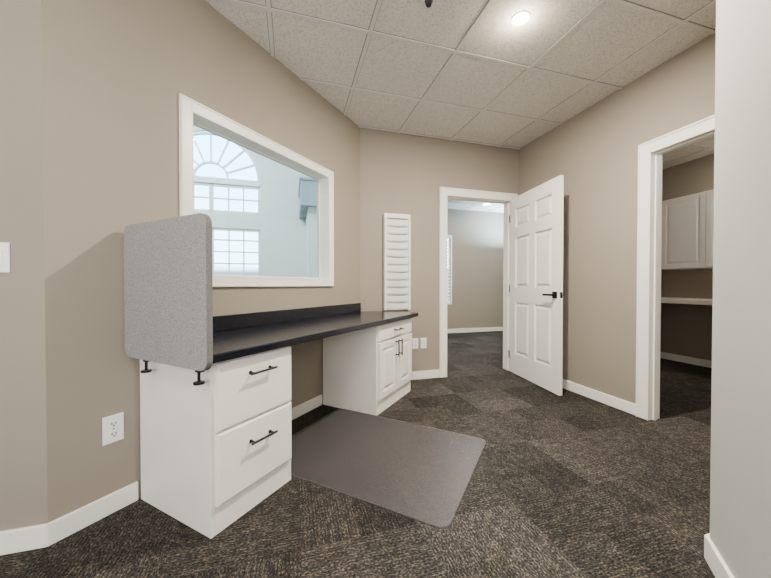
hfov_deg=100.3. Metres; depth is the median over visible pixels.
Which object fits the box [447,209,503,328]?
wall
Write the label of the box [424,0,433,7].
ceiling sensor
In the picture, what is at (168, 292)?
divider
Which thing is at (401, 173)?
wall
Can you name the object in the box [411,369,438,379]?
baseboard
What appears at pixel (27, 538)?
baseboard
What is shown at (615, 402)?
baseboard
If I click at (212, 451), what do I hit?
base cabinet
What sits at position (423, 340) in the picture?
wall outlet
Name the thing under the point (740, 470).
wall
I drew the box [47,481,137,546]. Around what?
baseboard
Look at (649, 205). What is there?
trim
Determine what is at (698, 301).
countertop
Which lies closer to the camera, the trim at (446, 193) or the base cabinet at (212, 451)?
the base cabinet at (212, 451)
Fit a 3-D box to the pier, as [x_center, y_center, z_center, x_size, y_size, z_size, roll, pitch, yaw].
[-1.440,-0.297,6.748,0.400,2.550,1.130,0,1,-16]
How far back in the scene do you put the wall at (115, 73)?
1.53 m
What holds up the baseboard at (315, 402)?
attached to the wall at (115, 73)
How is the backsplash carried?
attached to the wall at (115, 73)
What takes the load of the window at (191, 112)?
in the wall at (115, 73)
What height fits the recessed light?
0.005 m
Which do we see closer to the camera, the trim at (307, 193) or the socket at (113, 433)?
the socket at (113, 433)
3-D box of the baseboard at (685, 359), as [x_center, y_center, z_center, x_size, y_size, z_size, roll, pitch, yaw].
[4.474,0.977,3.051,0.017,0.092,3.400,0,1,-16]
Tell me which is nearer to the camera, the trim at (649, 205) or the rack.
the trim at (649, 205)
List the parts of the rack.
panel, panel, panel, panel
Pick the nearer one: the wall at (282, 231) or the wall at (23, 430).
the wall at (23, 430)
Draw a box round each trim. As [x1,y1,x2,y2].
[298,177,316,218]
[439,187,517,377]
[635,115,714,419]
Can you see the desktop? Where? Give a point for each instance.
(235, 336)
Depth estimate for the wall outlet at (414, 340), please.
3.60 m
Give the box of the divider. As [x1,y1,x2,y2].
[124,213,212,385]
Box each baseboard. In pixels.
[0,523,46,554]
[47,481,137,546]
[291,394,321,420]
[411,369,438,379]
[447,327,502,332]
[562,379,635,414]
[660,352,711,367]
[704,535,734,577]
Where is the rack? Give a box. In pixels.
[383,213,410,309]
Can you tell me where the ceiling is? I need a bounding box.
[205,0,715,212]
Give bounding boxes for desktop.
[213,303,417,363]
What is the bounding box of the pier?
[306,207,316,277]
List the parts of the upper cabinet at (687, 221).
door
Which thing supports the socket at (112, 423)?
attached to the wall outlet at (113, 425)
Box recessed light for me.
[510,10,530,25]
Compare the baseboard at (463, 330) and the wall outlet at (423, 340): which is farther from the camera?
the baseboard at (463, 330)
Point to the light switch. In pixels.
(4, 246)
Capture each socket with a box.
[109,420,117,426]
[110,430,117,437]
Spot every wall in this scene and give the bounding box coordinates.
[0,0,47,530]
[41,0,359,522]
[193,125,310,276]
[360,128,662,371]
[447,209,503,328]
[518,33,715,403]
[661,154,713,360]
[710,0,770,577]
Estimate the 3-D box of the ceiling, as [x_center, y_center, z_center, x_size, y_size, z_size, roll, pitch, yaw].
[0.134,-1.738,2.569,9.700,0.088,8.160,0,1,-16]
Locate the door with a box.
[508,175,563,395]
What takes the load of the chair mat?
on the floor
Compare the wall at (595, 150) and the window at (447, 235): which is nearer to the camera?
the wall at (595, 150)
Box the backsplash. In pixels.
[213,303,360,331]
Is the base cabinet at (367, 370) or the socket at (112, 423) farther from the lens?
the base cabinet at (367, 370)
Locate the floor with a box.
[0,331,714,577]
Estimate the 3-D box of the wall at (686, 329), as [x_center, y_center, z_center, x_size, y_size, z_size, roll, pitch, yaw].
[4.761,-0.343,2.285,0.121,2.750,5.000,0,1,-16]
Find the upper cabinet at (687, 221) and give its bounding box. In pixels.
[661,189,713,269]
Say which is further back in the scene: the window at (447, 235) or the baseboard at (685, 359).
the window at (447, 235)
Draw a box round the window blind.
[447,236,449,302]
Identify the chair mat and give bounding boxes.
[292,409,485,527]
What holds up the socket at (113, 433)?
attached to the wall outlet at (113, 425)
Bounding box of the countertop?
[661,297,712,304]
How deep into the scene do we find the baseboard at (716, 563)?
1.17 m
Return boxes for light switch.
[0,242,9,272]
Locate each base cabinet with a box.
[140,346,291,538]
[323,318,411,415]
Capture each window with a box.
[179,93,333,286]
[193,131,260,274]
[447,235,451,303]
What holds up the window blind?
attached to the window at (447, 235)
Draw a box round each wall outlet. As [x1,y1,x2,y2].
[102,412,123,445]
[412,338,417,348]
[421,338,426,347]
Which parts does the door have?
panel, panel, panel, panel, panel, panel, handle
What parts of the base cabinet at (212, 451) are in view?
drawer, drawer, handle, handle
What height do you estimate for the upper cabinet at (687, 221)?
0.930 m
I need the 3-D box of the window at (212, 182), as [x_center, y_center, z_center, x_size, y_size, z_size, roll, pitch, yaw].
[-3.633,-1.787,6.718,1.920,2.990,0.090,0,1,-16]
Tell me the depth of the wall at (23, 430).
1.28 m
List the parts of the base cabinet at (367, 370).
door, drawer, handle, door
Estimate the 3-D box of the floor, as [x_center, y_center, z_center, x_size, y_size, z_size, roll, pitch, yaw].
[-2.188,1.055,2.887,16.000,0.060,12.000,0,1,-16]
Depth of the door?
3.36 m
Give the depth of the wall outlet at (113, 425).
1.50 m

